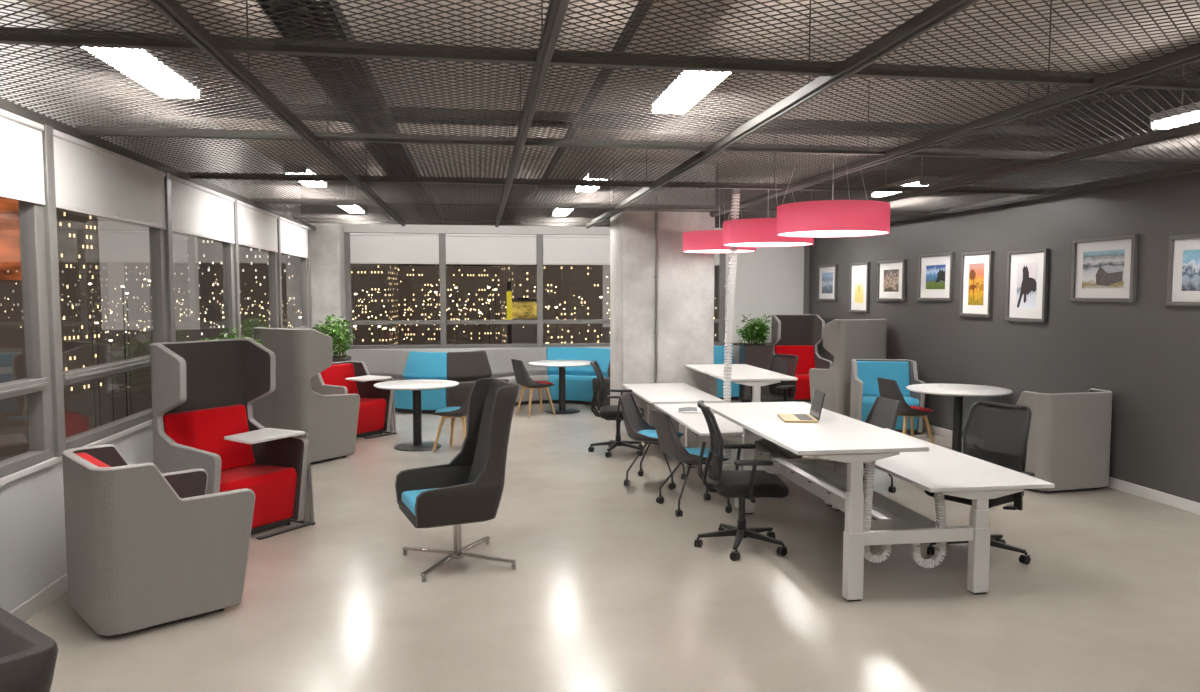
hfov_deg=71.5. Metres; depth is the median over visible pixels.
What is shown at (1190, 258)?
print
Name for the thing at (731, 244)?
diffuser
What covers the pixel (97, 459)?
cushion
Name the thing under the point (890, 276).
print
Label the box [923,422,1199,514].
baseboard
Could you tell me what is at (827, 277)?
print
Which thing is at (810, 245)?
trim
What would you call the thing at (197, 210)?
roller blind
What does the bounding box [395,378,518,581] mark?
lounge chair
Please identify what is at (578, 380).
module
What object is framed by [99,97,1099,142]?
ceiling panel
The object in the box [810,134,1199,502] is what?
wall
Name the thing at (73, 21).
ceiling light
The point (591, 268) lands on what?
city lights
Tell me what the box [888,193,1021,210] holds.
mesh panel
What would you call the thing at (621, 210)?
mesh panel
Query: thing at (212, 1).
mesh panel
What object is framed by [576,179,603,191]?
diffuser
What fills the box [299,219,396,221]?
mesh panel
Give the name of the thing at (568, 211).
mesh panel
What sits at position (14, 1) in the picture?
mesh panel
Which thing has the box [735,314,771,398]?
plant
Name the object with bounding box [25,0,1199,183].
ceiling
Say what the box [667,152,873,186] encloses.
mesh panel
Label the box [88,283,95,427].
street lamp
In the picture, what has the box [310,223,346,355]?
column
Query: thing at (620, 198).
mesh panel
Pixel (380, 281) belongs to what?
building
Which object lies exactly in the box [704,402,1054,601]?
desk
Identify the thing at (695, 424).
desk
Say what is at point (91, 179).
roller blind
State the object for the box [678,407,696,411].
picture
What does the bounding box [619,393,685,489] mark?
shell chair
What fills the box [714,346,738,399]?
module
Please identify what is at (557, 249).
roller blind
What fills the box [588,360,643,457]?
office chair
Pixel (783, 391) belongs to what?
office chair
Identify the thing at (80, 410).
ground
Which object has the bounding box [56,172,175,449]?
window
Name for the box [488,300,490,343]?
street lamp
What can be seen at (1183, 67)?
ceiling light
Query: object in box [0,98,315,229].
trim
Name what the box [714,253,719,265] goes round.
roller blind
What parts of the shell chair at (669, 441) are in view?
leg, leg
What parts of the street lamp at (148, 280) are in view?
lamp post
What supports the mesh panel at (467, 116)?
hanging from the ceiling beam at (646, 1)
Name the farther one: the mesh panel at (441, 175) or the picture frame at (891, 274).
the picture frame at (891, 274)
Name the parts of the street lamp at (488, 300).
lamp post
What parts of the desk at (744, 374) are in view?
leg, leg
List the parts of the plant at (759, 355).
stem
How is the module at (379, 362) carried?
on the floor
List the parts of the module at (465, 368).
backrest, seat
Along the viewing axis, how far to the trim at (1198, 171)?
8.65 m
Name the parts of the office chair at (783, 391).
seat, frame, armrest post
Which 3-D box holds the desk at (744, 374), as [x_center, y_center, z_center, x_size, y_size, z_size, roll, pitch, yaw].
[1.202,0.736,9.767,1.610,0.885,1.790,-1,4,-8]
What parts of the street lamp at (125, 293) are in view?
lamp post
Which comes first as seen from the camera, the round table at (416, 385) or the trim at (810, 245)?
the round table at (416, 385)
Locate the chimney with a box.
[507,281,511,343]
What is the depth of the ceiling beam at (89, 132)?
5.71 m
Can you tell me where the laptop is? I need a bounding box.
[778,388,824,422]
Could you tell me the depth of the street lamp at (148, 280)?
97.49 m
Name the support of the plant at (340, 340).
on the floor
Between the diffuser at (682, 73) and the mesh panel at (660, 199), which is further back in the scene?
the mesh panel at (660, 199)
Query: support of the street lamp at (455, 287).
on the ground
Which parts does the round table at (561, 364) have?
plate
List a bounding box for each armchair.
[62,444,254,635]
[150,339,314,539]
[253,327,359,462]
[311,361,396,438]
[771,314,832,401]
[809,319,886,416]
[850,359,924,433]
[1016,388,1112,491]
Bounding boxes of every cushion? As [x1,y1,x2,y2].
[76,453,110,466]
[163,404,254,470]
[220,464,296,528]
[320,363,358,394]
[357,398,385,433]
[401,488,436,514]
[775,345,814,373]
[793,374,810,399]
[857,361,909,395]
[861,396,918,429]
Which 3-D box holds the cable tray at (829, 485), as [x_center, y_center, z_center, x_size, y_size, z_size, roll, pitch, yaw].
[1.707,1.032,5.885,0.355,0.130,1.840,-1,4,-8]
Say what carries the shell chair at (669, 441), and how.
on the floor
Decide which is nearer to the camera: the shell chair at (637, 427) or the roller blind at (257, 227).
the shell chair at (637, 427)
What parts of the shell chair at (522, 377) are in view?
leg, leg, leg, leg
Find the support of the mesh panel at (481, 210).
hanging from the ceiling beam at (646, 1)
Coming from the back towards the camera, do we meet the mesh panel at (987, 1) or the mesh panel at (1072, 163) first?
the mesh panel at (1072, 163)
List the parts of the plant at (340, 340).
stem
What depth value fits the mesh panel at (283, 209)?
10.38 m
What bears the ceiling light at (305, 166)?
hanging from the ceiling at (500, 2)
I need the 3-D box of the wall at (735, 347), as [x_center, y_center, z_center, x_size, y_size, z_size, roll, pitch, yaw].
[-0.509,0.450,14.283,8.480,0.880,0.200,-1,4,-8]
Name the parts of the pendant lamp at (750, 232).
lamp shade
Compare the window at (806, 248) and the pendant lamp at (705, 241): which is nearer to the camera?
the pendant lamp at (705, 241)
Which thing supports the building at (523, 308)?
on the ground
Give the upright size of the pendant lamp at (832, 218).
1.156 m
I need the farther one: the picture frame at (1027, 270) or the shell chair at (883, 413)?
the picture frame at (1027, 270)
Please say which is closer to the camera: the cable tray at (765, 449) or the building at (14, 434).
the cable tray at (765, 449)
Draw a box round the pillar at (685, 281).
[610,162,714,433]
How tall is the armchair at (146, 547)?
0.907 m
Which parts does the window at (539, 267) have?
rail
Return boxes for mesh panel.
[0,0,191,41]
[0,0,313,229]
[0,44,298,135]
[98,136,347,178]
[176,0,549,55]
[201,179,374,202]
[231,53,533,141]
[262,204,393,218]
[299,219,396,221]
[323,142,513,181]
[364,182,503,204]
[388,205,498,219]
[405,221,494,222]
[500,222,585,224]
[501,207,607,220]
[506,185,641,205]
[514,147,700,183]
[526,65,818,146]
[553,0,936,67]
[602,209,714,220]
[628,188,772,207]
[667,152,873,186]
[715,211,776,222]
[730,77,1072,150]
[743,190,899,208]
[809,156,1033,188]
[865,0,1199,78]
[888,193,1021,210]
[890,213,915,217]
[918,88,1199,155]
[945,160,1192,191]
[1095,133,1199,158]
[1141,61,1199,82]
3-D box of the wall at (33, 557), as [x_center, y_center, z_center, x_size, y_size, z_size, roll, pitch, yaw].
[-3.274,1.115,4.580,0.200,0.790,18.250,-1,4,-8]
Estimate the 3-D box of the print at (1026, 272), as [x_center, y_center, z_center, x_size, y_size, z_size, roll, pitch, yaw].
[4.532,-0.639,8.860,0.003,0.485,0.320,-1,4,-8]
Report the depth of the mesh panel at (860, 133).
4.76 m
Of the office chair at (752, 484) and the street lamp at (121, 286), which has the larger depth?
the street lamp at (121, 286)
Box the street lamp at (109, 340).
[109,340,113,420]
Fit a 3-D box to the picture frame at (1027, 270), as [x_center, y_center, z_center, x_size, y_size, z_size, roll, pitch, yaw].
[4.534,-0.639,8.860,0.042,0.755,0.630,-1,4,-8]
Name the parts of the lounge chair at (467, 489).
seat, arm, arm, arm, arm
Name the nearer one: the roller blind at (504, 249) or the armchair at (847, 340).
the armchair at (847, 340)
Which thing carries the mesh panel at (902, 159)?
hanging from the ceiling beam at (646, 1)
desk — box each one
[622,364,797,459]
[654,402,882,508]
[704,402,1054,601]
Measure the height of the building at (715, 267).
66.000 m
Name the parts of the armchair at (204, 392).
tablet leg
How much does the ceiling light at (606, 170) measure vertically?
0.490 m
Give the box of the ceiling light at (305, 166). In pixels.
[284,143,324,186]
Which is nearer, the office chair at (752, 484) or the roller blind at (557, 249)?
the office chair at (752, 484)
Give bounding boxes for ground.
[64,327,609,437]
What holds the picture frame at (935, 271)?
attached to the wall at (1145, 351)
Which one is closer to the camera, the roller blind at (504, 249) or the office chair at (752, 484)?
the office chair at (752, 484)
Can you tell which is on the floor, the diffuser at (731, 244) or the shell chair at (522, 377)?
the shell chair at (522, 377)
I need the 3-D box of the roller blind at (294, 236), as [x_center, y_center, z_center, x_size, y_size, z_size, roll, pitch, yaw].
[-4.176,-1.465,11.417,0.030,0.461,1.800,-1,4,-8]
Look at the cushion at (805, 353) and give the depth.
14.11 m
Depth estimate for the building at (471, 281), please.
443.28 m
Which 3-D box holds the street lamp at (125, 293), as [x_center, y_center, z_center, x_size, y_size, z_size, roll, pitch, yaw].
[-61.262,5.964,108.819,0.473,25.820,0.449,-1,4,-8]
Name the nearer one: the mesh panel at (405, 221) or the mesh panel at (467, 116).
the mesh panel at (467, 116)
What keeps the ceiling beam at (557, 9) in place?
attached to the wall
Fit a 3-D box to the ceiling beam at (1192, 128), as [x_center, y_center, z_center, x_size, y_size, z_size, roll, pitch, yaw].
[3.648,-1.286,4.639,0.056,0.065,16.670,-1,4,-8]
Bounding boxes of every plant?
[199,327,272,427]
[312,314,354,361]
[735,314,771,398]
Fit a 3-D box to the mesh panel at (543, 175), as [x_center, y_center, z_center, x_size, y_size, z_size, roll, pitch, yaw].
[-0.032,-1.455,6.773,1.348,0.003,2.054,-1,4,-8]
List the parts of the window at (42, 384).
rail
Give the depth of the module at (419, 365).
12.65 m
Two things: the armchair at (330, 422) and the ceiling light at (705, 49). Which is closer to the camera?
the ceiling light at (705, 49)
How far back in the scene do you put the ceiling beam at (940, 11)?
3.85 m
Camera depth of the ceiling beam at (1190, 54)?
4.57 m
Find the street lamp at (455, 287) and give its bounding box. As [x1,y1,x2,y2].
[455,287,456,343]
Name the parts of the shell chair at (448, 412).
leg, leg, leg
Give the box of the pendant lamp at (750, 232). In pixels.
[723,135,813,246]
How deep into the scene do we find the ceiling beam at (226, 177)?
7.76 m
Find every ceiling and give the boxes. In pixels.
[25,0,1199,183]
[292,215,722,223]
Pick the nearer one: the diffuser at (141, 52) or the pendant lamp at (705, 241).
the diffuser at (141, 52)
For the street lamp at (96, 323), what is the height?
21.800 m
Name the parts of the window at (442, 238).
rail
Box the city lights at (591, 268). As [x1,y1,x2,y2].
[62,268,715,339]
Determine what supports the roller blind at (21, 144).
attached to the window at (42, 384)
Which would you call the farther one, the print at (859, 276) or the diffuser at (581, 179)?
the print at (859, 276)
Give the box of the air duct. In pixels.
[792,70,1199,202]
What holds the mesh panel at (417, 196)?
hanging from the ceiling beam at (646, 1)
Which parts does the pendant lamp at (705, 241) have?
lamp shade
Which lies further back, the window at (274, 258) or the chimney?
the chimney
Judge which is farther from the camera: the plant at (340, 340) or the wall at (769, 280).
the wall at (769, 280)
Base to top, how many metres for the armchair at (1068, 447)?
0.907 m
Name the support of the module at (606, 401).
on the floor
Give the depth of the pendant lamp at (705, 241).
9.65 m
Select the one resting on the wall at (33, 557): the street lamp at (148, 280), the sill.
the sill
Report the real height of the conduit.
3.000 m
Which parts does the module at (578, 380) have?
seat, backrest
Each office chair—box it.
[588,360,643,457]
[694,400,788,560]
[741,354,797,402]
[925,401,1034,564]
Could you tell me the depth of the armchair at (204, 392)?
6.39 m
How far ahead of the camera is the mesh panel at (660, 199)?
8.96 m
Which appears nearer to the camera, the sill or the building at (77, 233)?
the sill
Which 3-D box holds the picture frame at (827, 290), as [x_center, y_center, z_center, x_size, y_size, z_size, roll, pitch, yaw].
[3.794,-1.052,13.915,0.042,0.595,0.720,-1,4,-8]
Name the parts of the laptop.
lid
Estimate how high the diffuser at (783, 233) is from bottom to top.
0.006 m
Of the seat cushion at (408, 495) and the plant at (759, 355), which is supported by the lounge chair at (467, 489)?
the seat cushion at (408, 495)
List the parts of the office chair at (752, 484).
frame, arm, arm, armrest post, arm, armrest post, seat, arm, arm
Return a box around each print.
[822,272,832,292]
[855,272,863,302]
[883,269,898,291]
[926,265,945,288]
[968,263,984,304]
[1016,262,1036,308]
[1082,249,1124,288]
[1181,249,1199,290]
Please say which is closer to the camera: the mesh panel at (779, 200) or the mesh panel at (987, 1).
the mesh panel at (987, 1)
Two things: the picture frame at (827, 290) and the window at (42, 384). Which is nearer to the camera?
the window at (42, 384)
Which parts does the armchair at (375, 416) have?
tablet leg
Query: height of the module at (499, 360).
0.892 m
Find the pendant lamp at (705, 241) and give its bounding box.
[683,157,755,252]
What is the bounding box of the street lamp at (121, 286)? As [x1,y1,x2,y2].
[121,286,127,415]
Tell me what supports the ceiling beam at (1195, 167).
attached to the wall
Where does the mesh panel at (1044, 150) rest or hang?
hanging from the ceiling beam at (646, 1)
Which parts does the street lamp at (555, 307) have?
lamp post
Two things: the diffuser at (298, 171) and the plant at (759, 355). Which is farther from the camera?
the plant at (759, 355)
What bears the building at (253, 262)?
on the ground
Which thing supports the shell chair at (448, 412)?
on the floor
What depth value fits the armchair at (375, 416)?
10.58 m
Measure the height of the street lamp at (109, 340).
20.091 m
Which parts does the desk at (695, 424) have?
leg, leg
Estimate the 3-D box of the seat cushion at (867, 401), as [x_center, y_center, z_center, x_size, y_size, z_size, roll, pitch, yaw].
[3.730,0.852,10.908,0.704,0.399,0.653,1,4,8]
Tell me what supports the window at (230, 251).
in the wall at (33, 557)
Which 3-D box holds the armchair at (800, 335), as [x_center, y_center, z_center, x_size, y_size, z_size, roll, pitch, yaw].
[3.332,0.200,13.865,0.802,1.432,0.805,0,4,-7]
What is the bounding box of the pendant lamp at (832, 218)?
[776,88,889,237]
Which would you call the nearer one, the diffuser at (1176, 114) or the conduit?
the diffuser at (1176, 114)
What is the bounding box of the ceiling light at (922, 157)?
[871,157,936,196]
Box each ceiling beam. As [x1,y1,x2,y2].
[0,27,1199,90]
[77,125,1199,163]
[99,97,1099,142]
[146,0,405,226]
[188,172,1044,194]
[246,0,1178,216]
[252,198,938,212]
[495,0,569,227]
[586,0,979,228]
[710,43,1199,216]
[871,121,1199,201]
[890,163,1199,222]
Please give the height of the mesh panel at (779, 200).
0.003 m
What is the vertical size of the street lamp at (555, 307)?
24.102 m
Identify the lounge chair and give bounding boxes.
[0,607,57,691]
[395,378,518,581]
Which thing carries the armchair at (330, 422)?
on the floor
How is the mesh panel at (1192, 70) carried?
hanging from the ceiling beam at (646, 1)
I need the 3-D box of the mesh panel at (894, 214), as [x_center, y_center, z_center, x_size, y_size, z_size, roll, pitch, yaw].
[3.339,-1.749,11.379,1.348,0.003,2.034,-1,4,-8]
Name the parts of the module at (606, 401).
seat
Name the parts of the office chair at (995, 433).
arm, seat, arm, frame, arm, armrest post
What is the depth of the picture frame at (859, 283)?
12.73 m
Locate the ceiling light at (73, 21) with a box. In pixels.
[70,1,200,98]
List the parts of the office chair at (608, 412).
frame, arm, arm, armrest post, seat, arm, arm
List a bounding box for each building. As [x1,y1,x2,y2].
[0,197,28,460]
[56,208,103,394]
[197,236,301,339]
[351,264,398,344]
[398,264,499,341]
[500,264,602,343]
[512,297,536,343]
[714,253,725,341]
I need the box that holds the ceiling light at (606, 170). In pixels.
[576,133,609,191]
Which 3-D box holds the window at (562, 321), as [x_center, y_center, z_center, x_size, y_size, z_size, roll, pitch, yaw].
[-0.180,-0.937,14.190,1.590,1.900,0.105,-1,4,-8]
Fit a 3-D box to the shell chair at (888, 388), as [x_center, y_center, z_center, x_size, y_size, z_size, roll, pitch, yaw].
[3.514,0.780,9.602,0.547,0.825,0.472,-1,4,-14]
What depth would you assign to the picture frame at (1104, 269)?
7.74 m
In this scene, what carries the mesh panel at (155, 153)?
attached to the ceiling beam at (173, 11)
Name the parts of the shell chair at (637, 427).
leg, leg, leg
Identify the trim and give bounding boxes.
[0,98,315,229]
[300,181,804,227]
[344,224,722,234]
[808,245,810,313]
[895,171,1198,222]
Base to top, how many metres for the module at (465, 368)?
0.892 m
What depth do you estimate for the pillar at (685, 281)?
10.59 m
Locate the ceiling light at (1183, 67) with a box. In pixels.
[1150,67,1199,128]
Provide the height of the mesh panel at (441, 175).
0.003 m
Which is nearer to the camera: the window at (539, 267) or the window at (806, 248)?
the window at (539, 267)
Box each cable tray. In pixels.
[256,0,436,216]
[724,438,801,459]
[772,458,935,529]
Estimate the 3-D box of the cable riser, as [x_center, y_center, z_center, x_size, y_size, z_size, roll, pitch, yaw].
[1.368,-0.194,8.745,0.167,2.873,0.120,-1,4,-8]
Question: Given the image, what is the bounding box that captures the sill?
[0,420,152,485]
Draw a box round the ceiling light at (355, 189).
[338,189,364,213]
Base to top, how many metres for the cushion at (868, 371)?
0.447 m
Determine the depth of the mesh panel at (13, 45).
4.29 m
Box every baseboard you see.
[9,573,67,621]
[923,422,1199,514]
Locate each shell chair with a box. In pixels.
[432,382,474,451]
[511,359,554,416]
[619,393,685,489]
[652,409,731,516]
[863,397,899,492]
[877,377,937,443]
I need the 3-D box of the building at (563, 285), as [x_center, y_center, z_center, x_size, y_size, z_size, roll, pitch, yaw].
[-25.022,-25.032,420.055,44.600,48.000,34.600,-1,4,-19]
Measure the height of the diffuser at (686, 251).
0.006 m
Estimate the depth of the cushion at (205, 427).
6.43 m
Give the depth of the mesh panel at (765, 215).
11.04 m
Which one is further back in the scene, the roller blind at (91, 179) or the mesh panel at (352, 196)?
the mesh panel at (352, 196)
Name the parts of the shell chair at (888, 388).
leg, leg, leg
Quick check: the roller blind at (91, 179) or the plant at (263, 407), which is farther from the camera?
the plant at (263, 407)
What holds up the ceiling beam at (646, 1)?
hanging from the ceiling at (500, 2)
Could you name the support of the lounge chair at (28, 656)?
on the floor
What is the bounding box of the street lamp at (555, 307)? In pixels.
[555,307,557,342]
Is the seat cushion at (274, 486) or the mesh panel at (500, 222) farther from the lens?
the mesh panel at (500, 222)
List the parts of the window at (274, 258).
frame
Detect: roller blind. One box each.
[0,108,45,204]
[53,129,165,229]
[170,174,234,243]
[237,200,277,251]
[280,216,308,257]
[350,233,438,263]
[446,234,536,264]
[543,235,609,264]
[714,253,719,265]
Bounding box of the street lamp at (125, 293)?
[125,293,131,414]
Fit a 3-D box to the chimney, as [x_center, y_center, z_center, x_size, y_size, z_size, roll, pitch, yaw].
[-6.487,8.669,60.364,0.400,26.600,0.400,-1,4,-8]
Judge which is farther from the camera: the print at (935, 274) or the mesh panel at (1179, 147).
the print at (935, 274)
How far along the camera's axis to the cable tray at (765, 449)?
7.48 m
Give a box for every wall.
[0,425,153,611]
[347,345,739,363]
[725,246,803,342]
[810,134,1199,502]
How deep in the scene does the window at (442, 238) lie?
13.73 m
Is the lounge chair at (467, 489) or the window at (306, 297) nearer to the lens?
the lounge chair at (467, 489)
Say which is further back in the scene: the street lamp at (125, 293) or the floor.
the street lamp at (125, 293)
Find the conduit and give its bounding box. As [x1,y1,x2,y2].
[654,197,658,410]
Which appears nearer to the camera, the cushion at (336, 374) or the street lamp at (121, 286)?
the cushion at (336, 374)
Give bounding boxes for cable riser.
[723,189,739,463]
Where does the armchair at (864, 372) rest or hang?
on the floor
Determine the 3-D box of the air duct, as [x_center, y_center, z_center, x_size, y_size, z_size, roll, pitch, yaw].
[4.284,-1.690,5.278,0.370,0.300,17.800,-1,4,-8]
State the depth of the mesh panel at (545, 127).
4.55 m
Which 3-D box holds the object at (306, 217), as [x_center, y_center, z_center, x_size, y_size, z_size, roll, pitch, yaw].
[-0.083,-1.786,11.904,8.280,0.054,0.050,-1,4,-8]
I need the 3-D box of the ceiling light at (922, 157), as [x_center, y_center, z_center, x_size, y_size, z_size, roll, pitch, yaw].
[3.393,-1.974,9.332,0.220,0.490,1.100,-1,4,-8]
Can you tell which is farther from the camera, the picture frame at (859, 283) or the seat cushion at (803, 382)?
the seat cushion at (803, 382)
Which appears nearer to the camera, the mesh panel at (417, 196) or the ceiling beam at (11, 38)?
the ceiling beam at (11, 38)
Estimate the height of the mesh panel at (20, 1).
0.003 m
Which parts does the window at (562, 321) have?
rail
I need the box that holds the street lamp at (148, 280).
[148,280,151,336]
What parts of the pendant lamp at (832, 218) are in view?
lamp shade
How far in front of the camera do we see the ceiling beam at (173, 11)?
3.85 m
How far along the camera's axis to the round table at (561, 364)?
12.62 m
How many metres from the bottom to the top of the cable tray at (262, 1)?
0.070 m
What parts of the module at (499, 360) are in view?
backrest, seat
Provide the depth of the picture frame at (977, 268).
9.73 m
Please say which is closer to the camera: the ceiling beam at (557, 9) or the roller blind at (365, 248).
the ceiling beam at (557, 9)
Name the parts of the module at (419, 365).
seat, backrest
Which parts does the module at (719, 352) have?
backrest, seat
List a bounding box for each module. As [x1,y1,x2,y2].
[348,349,409,380]
[392,351,446,413]
[447,350,508,406]
[480,347,548,405]
[546,347,609,404]
[592,363,609,406]
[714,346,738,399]
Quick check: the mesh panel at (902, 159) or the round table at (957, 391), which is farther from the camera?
the round table at (957, 391)
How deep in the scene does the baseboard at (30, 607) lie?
4.75 m
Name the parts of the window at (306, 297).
rail, frame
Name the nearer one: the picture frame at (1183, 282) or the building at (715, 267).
the picture frame at (1183, 282)
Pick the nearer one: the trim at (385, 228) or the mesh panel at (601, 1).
the mesh panel at (601, 1)
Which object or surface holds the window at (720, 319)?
in the wall at (735, 347)
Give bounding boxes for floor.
[25,398,1199,691]
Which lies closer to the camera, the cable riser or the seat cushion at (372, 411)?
the cable riser
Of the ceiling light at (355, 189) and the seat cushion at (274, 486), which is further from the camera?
the ceiling light at (355, 189)
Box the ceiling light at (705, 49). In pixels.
[651,0,737,113]
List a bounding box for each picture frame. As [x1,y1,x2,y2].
[817,264,837,300]
[849,262,869,312]
[877,259,905,300]
[918,252,954,300]
[960,251,993,316]
[1006,249,1049,321]
[1071,234,1138,301]
[1166,234,1199,305]
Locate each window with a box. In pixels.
[0,124,65,477]
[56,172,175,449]
[222,198,240,338]
[241,215,282,339]
[290,227,311,328]
[344,232,446,348]
[445,233,542,347]
[543,234,609,346]
[714,253,724,345]
[724,245,809,345]
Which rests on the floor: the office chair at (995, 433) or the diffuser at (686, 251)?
the office chair at (995, 433)
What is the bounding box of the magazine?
[675,407,715,413]
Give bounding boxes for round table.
[374,379,458,450]
[528,360,590,413]
[906,383,1012,452]
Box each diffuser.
[82,47,198,97]
[286,171,324,186]
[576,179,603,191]
[653,71,729,113]
[684,250,751,252]
[726,242,809,246]
[778,230,887,236]
[1153,114,1199,128]
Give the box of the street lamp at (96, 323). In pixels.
[95,322,100,425]
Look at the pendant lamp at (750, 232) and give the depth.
7.81 m
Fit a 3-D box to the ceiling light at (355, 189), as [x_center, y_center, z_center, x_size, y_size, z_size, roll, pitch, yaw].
[-3.393,-2.104,11.369,0.220,0.490,1.100,-1,4,-8]
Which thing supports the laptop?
on the desk at (928, 466)
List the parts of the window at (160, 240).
rail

